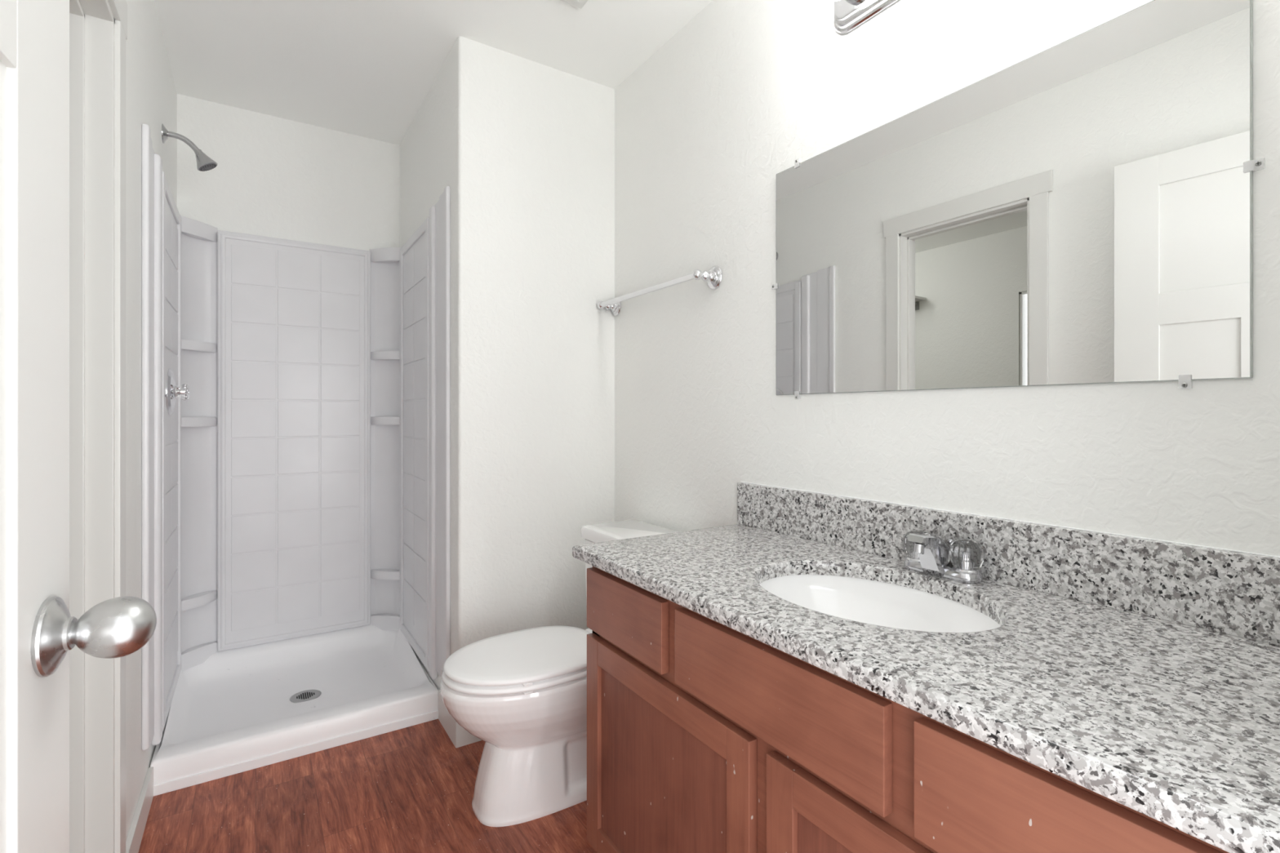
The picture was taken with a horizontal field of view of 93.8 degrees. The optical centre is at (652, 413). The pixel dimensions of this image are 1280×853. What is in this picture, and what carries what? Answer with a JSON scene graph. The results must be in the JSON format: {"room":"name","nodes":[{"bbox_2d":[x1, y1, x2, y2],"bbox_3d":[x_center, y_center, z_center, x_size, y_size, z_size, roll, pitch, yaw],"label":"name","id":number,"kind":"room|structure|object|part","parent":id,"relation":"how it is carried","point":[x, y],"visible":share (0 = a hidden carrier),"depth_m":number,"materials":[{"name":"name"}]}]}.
{"room":"bathroom","nodes":[
{"label":"bathroom","id":0,"kind":"room"},
{"bbox_2d":[125,0,177,840],"bbox_3d":[-1.112,-0.082,1.104,0.100,2.451,3.149,0,0,-34],"label":"wall","id":1,"kind":"structure","parent":0,"point":[151,94],"depth_m":1.61,"materials":[{"name":"white paint"}]},
{"bbox_2d":[0,0,156,852],"bbox_3d":[-0.412,0.123,0.311,0.119,2.018,0.777,0,0,-29],"label":"door","id":2,"kind":"structure","parent":1,"relation":"in","point":[38,631],"depth_m":0.56,"materials":[{"name":"white paint"}]},
{"bbox_3d":[-0.452,0.069,0.296,0.021,1.750,0.526,0,0,-29],"label":"recessed panel","id":3,"kind":"part","parent":2,"relation":"part of","materials":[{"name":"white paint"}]},
{"bbox_3d":[-0.547,0.217,0.608,0.068,0.060,0.060,0,0,-29],"label":"knob","id":4,"kind":"part","parent":2,"relation":"part of","materials":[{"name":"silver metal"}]},
{"bbox_2d":[69,0,127,852],"bbox_3d":[-1.094,0.083,1.074,0.128,2.122,0.772,0,0,-34],"label":"door frame","id":5,"kind":"structure","parent":1,"relation":"in","point":[98,28],"depth_m":1.33,"materials":[{"name":"white paint"}]},
{"bbox_3d":[-1.046,-0.935,1.105,0.013,0.086,0.772,0,0,-34],"label":"head casing","id":6,"kind":"part","parent":5,"relation":"part of","materials":[{"name":"white paint"}]},
{"bbox_3d":[-1.232,0.124,1.386,0.012,2.040,0.070,0,0,-34],"label":"casing","id":7,"kind":"part","parent":5,"relation":"part of","materials":[{"name":"white paint"}]},
{"bbox_2d":[125,766,153,852],"bbox_3d":[-1.376,1.100,1.604,0.013,0.088,0.451,0,0,-34],"label":"baseboard","id":8,"kind":"structure","parent":1,"relation":"attached to","point":[135,836],"depth_m":1.62,"materials":[{"name":"white paint"}]},
{"bbox_2d":[161,124,217,171],"bbox_3d":[-1.628,-0.933,2.112,0.154,0.135,0.067,0,0,-34],"label":"showerhead","id":9,"kind":"object","parent":1,"relation":"attached to","point":[204,163],"visible":1,"depth_m":2.11,"materials":[{"name":"silver metal"}]},
{"bbox_3d":[-1.645,-0.950,2.101,0.104,0.062,0.018,0,0,-34],"label":"arm","id":10,"kind":"part","parent":9,"relation":"part of","materials":[{"name":"silver metal"}]},
{"bbox_2d":[177,93,399,250],"bbox_3d":[-1.613,-0.082,2.721,1.052,2.451,0.100,0,0,-34],"label":"wall","id":11,"kind":"structure","parent":0,"point":[273,176],"depth_m":2.65,"materials":[{"name":"white paint"}]},
{"bbox_2d":[137,719,596,852],"bbox_3d":[-0.476,1.174,1.585,1.692,0.060,3.249,0,0,-34],"label":"floor","id":12,"kind":"structure","parent":0,"point":[410,789],"depth_m":1.73,"materials":[{"name":"wood"}]},
{"bbox_2d":[150,624,438,795],"bbox_3d":[-1.365,1.064,2.348,0.847,0.159,0.791,0,0,-34],"label":"shower pan","id":13,"kind":"object","parent":12,"relation":"on","point":[242,709],"visible":0.89,"depth_m":2.25,"materials":[{"name":"white plastic"}]},
{"bbox_2d":[440,520,678,826],"bbox_3d":[-0.267,0.768,1.866,0.757,0.752,0.420,0,0,-34],"label":"toilet","id":14,"kind":"object","parent":12,"relation":"on","point":[522,693],"visible":0.65,"depth_m":1.69,"materials":[{"name":"white ceramic"}]},
{"bbox_3d":[-0.303,0.949,1.842,0.671,0.390,0.368,0,0,-34],"label":"bowl","id":15,"kind":"part","parent":14,"relation":"part of","materials":[{"name":"white ceramic"}]},
{"bbox_3d":[-0.378,0.742,1.792,0.481,0.016,0.368,0,0,-34],"label":"seat","id":16,"kind":"part","parent":14,"relation":"part of","materials":[{"name":"white plastic"}]},
{"bbox_3d":[-0.378,0.716,1.793,0.474,0.024,0.364,0,0,-34],"label":"lid","id":17,"kind":"part","parent":14,"relation":"part of","materials":[{"name":"white plastic"}]},
{"bbox_3d":[-0.048,0.596,2.011,0.220,0.312,0.400,0,0,-34],"label":"tank","id":18,"kind":"part","parent":14,"relation":"part of","materials":[{"name":"white ceramic"}]},
{"bbox_3d":[-0.050,0.415,2.009,0.237,0.047,0.420,0,0,-34],"label":"tank lid","id":19,"kind":"part","parent":14,"relation":"part of","materials":[{"name":"white ceramic"}]},
{"bbox_2d":[586,565,1229,852],"bbox_3d":[0.394,0.749,1.091,0.542,0.791,1.195,0,0,-34],"label":"vanity cabinet","id":20,"kind":"object","parent":12,"relation":"on","point":[704,735],"visible":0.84,"depth_m":0.92,"materials":[{"name":"brown wood"}]},
{"bbox_3d":[0.006,0.991,1.203,0.018,0.056,0.457,0,0,-34],"label":"door rail","id":21,"kind":"part","parent":20,"relation":"part of","materials":[{"name":"brown wood"}]},
{"bbox_3d":[-0.062,0.440,1.307,0.019,0.141,0.318,0,0,-34],"label":"drawer","id":22,"kind":"part","parent":20,"relation":"part of","materials":[{"name":"brown wood"}]},
{"bbox_3d":[0.010,0.773,1.206,0.008,0.392,0.467,0,0,-34],"label":"cabinet door","id":23,"kind":"part","parent":20,"relation":"part of","materials":[{"name":"brown wood"}]},
{"bbox_3d":[0.006,0.555,1.203,0.018,0.056,0.457,0,0,-34],"label":"door rail","id":24,"kind":"part","parent":20,"relation":"part of","materials":[{"name":"brown wood"}]},
{"bbox_3d":[0.175,0.440,0.949,0.019,0.141,0.453,0,0,-34],"label":"drawer","id":25,"kind":"part","parent":20,"relation":"part of","materials":[{"name":"brown wood"}]},
{"bbox_3d":[0.344,0.773,0.701,0.008,0.392,0.467,0,0,-34],"label":"cabinet door","id":26,"kind":"part","parent":20,"relation":"part of","materials":[{"name":"brown wood"}]},
{"bbox_3d":[0.340,0.555,0.699,0.018,0.056,0.457,0,0,-34],"label":"door rail","id":27,"kind":"part","parent":20,"relation":"part of","materials":[{"name":"brown wood"}]},
{"bbox_2d":[572,481,1279,852],"bbox_3d":[0.377,0.277,1.108,0.555,0.152,1.246,0,0,-34],"label":"countertop","id":28,"kind":"structure","parent":20,"relation":"on","point":[1142,674],"depth_m":0.85,"materials":[{"name":"stone"}]},
{"bbox_2d":[760,574,1000,632],"bbox_3d":[0.395,0.430,1.101,0.376,0.153,0.496,0,0,-34],"label":"sink basin","id":29,"kind":"object","parent":28,"relation":"in","point":[855,599],"visible":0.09,"depth_m":1.25,"materials":[{"name":"white ceramic"}]},
{"bbox_2d":[902,529,984,583],"bbox_3d":[0.560,0.278,1.190,0.132,0.088,0.162,0,0,-34],"label":"faucet","id":30,"kind":"object","parent":28,"relation":"on","point":[961,562],"visible":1,"depth_m":1.16,"materials":[{"name":"silver metal"}]},
{"bbox_3d":[0.554,0.270,1.247,0.062,0.054,0.060,0,0,-34],"label":"knob","id":31,"kind":"part","parent":30,"relation":"part of","materials":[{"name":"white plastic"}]},
{"bbox_3d":[0.555,0.276,1.187,0.120,0.084,0.049,0,0,-34],"label":"spout","id":32,"kind":"part","parent":30,"relation":"part of","materials":[{"name":"silver metal"}]},
{"bbox_3d":[0.610,0.279,1.223,0.012,0.050,0.012,0,0,-34],"label":"lift rod","id":33,"kind":"part","parent":30,"relation":"part of","materials":[{"name":"silver metal"}]},
{"bbox_3d":[0.610,0.270,1.162,0.062,0.054,0.060,0,0,-34],"label":"knob","id":34,"kind":"part","parent":30,"relation":"part of","materials":[{"name":"clear plastic"}]},
{"bbox_3d":[0.410,0.440,0.594,0.019,0.141,0.318,0,0,-34],"label":"drawer","id":35,"kind":"part","parent":20,"relation":"part of","materials":[{"name":"brown wood"}]},
{"bbox_2d":[154,0,712,145],"bbox_3d":[-0.476,-1.347,1.585,1.692,0.080,3.249,0,0,-34],"label":"ceiling","id":36,"kind":"structure","parent":0,"point":[366,68],"depth_m":2.12,"materials":[{"name":"white paint"}]},
{"bbox_2d":[560,0,587,8],"bbox_3d":[-0.264,-1.298,1.728,0.268,0.017,0.272,0,0,-34],"label":"ceiling vent","id":37,"kind":"object","parent":36,"relation":"in","point":[578,3],"visible":1,"depth_m":1.88,"materials":[{"name":"white paint"}]},
{"bbox_2d":[400,35,614,689],"bbox_3d":[-0.691,-0.082,2.662,0.620,2.451,1.016,0,0,-34],"label":"wall","id":38,"kind":"structure","parent":0,"point":[524,148],"depth_m":2.21,"materials":[{"name":"white paint"}]},
{"bbox_2d":[141,124,450,750],"bbox_3d":[-1.331,0.101,2.296,0.852,1.837,0.919,0,0,-34],"label":"shower surround","id":39,"kind":"object","parent":38,"relation":"attached to","point":[300,486],"visible":0.94,"depth_m":2.53,"materials":[{"name":"white plastic"}]},
{"bbox_3d":[-1.728,0.117,2.147,0.026,1.797,0.689,0,0,-34],"label":"panel","id":40,"kind":"part","parent":39,"relation":"part of","materials":[{"name":"white plastic"}]},
{"bbox_2d":[166,368,189,415],"bbox_3d":[-1.636,-0.076,2.071,0.055,0.160,0.160,0,0,-34],"label":"shower valve","id":41,"kind":"object","parent":39,"relation":"attached to","point":[173,392],"visible":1,"depth_m":2.04,"materials":[{"name":"silver metal"}]},
{"bbox_3d":[-1.627,-0.076,2.077,0.033,0.058,0.058,0,0,-34],"label":"handle","id":42,"kind":"part","parent":41,"relation":"part of","materials":[{"name":"white plastic"}]},
{"bbox_2d":[181,590,217,611],"bbox_3d":[-1.847,0.756,2.429,0.052,0.040,0.168,0,0,13],"label":"corner shelf","id":43,"kind":"object","parent":39,"relation":"attached to","point":[193,599],"depth_m":2.42,"materials":[{"name":"white plastic"}]},
{"bbox_2d":[181,417,217,426],"bbox_3d":[-1.849,0.032,2.429,0.048,0.038,0.168,0,0,13],"label":"corner shelf","id":44,"kind":"object","parent":39,"relation":"attached to","point":[185,421],"depth_m":2.42,"materials":[{"name":"white plastic"}]},
{"bbox_2d":[181,339,217,352],"bbox_3d":[-1.849,-0.275,2.429,0.048,0.038,0.168,0,0,13],"label":"corner shelf","id":45,"kind":"object","parent":39,"relation":"attached to","point":[187,345],"depth_m":2.43,"materials":[{"name":"white plastic"}]},
{"bbox_3d":[-1.569,0.122,2.656,0.848,1.787,0.056,0,0,-34],"label":"panel","id":46,"kind":"part","parent":39,"relation":"part of","materials":[{"name":"white plastic"}]},
{"bbox_2d":[370,568,399,580],"bbox_3d":[-1.252,0.756,2.822,0.168,0.040,0.052,0,0,10],"label":"corner shelf","id":47,"kind":"object","parent":39,"relation":"attached to","point":[375,574],"depth_m":2.80,"materials":[{"name":"white plastic"}]},
{"bbox_2d":[370,417,399,425],"bbox_3d":[-1.251,0.032,2.824,0.168,0.038,0.048,0,0,13],"label":"corner shelf","id":48,"kind":"object","parent":39,"relation":"attached to","point":[374,420],"depth_m":2.80,"materials":[{"name":"white plastic"}]},
{"bbox_2d":[370,351,399,359],"bbox_3d":[-1.251,-0.275,2.824,0.168,0.038,0.048,0,0,13],"label":"corner shelf","id":49,"kind":"object","parent":39,"relation":"attached to","point":[375,355],"depth_m":2.80,"materials":[{"name":"white plastic"}]},
{"bbox_3d":[-1.039,0.117,2.603,0.026,1.797,0.689,0,0,-34],"label":"panel","id":50,"kind":"part","parent":39,"relation":"part of","materials":[{"name":"white plastic"}]},
{"bbox_2d":[438,689,481,747],"bbox_3d":[-0.474,1.090,2.323,0.633,0.108,0.238,0,0,-34],"label":"baseboard","id":51,"kind":"structure","parent":38,"relation":"attached to","point":[460,736],"depth_m":2.08,"materials":[{"name":"white paint"}]},
{"bbox_2d":[614,0,1279,556],"bbox_3d":[0.179,-0.082,2.019,0.120,2.451,3.249,0,0,-34],"label":"wall","id":52,"kind":"structure","parent":0,"point":[705,127],"depth_m":1.47,"materials":[{"name":"white paint"}]},
{"bbox_2d":[596,265,722,315],"bbox_3d":[-0.009,-0.429,2.116,0.086,0.073,0.690,0,0,-34],"label":"towel bar","id":53,"kind":"object","parent":52,"relation":"attached to","point":[713,277],"visible":1,"depth_m":1.95,"materials":[{"name":"silver metal"}]},
{"bbox_3d":[-0.171,-0.429,2.379,0.066,0.073,0.073,0,0,-34],"label":"post","id":54,"kind":"part","parent":53,"relation":"part of","materials":[{"name":"silver metal"}]},
{"bbox_3d":[0.169,-0.429,1.865,0.066,0.073,0.073,0,0,-34],"label":"post","id":55,"kind":"part","parent":53,"relation":"part of","materials":[{"name":"silver metal"}]},
{"bbox_2d":[828,0,899,34],"bbox_3d":[0.565,-0.994,1.200,0.141,0.132,0.607,0,0,-34],"label":"vanity light","id":56,"kind":"object","parent":52,"relation":"attached to","point":[848,15],"visible":1,"depth_m":1.42,"materials":[{"name":"silver metal"}]},
{"bbox_2d":[828,0,857,3],"bbox_3d":[0.432,-0.994,1.374,0.113,0.086,0.086,0,0,-34],"label":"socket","id":57,"kind":"object","parent":56,"relation":"attached to","point":[837,1],"depth_m":1.41,"materials":[{"name":"glass"}]},
{"bbox_2d":[737,482,1279,646],"bbox_3d":[0.601,0.262,1.254,0.020,0.120,1.243,0,0,-34],"label":"backsplash","id":58,"kind":"structure","parent":52,"relation":"attached to","point":[1234,593],"depth_m":1.04,"materials":[{"name":"stone"}]},
{"bbox_2d":[776,0,1253,395],"bbox_3d":[0.605,-0.357,1.261,0.006,0.611,0.949,0,0,-34],"label":"wall mirror","id":59,"kind":"object","parent":52,"relation":"attached to","point":[1079,211],"visible":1,"depth_m":1.09,"materials":[{"name":"clear glass"}]},
{"bbox_2d":[1254,160,1262,166],"bbox_3d":[0.866,-0.358,0.862,0.010,0.016,0.022,0,0,-34],"label":"mirror clip","id":60,"kind":"object","parent":59,"relation":"attached to","point":[1259,162],"visible":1,"depth_m":0.85,"materials":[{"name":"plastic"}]},
{"bbox_2d":[1182,382,1187,387],"bbox_3d":[0.824,-0.050,0.926,0.010,0.022,0.016,0,0,-34],"label":"mirror clip","id":61,"kind":"object","parent":52,"relation":"attached to","point":[1184,384],"visible":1,"depth_m":0.92,"materials":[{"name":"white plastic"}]}
]}

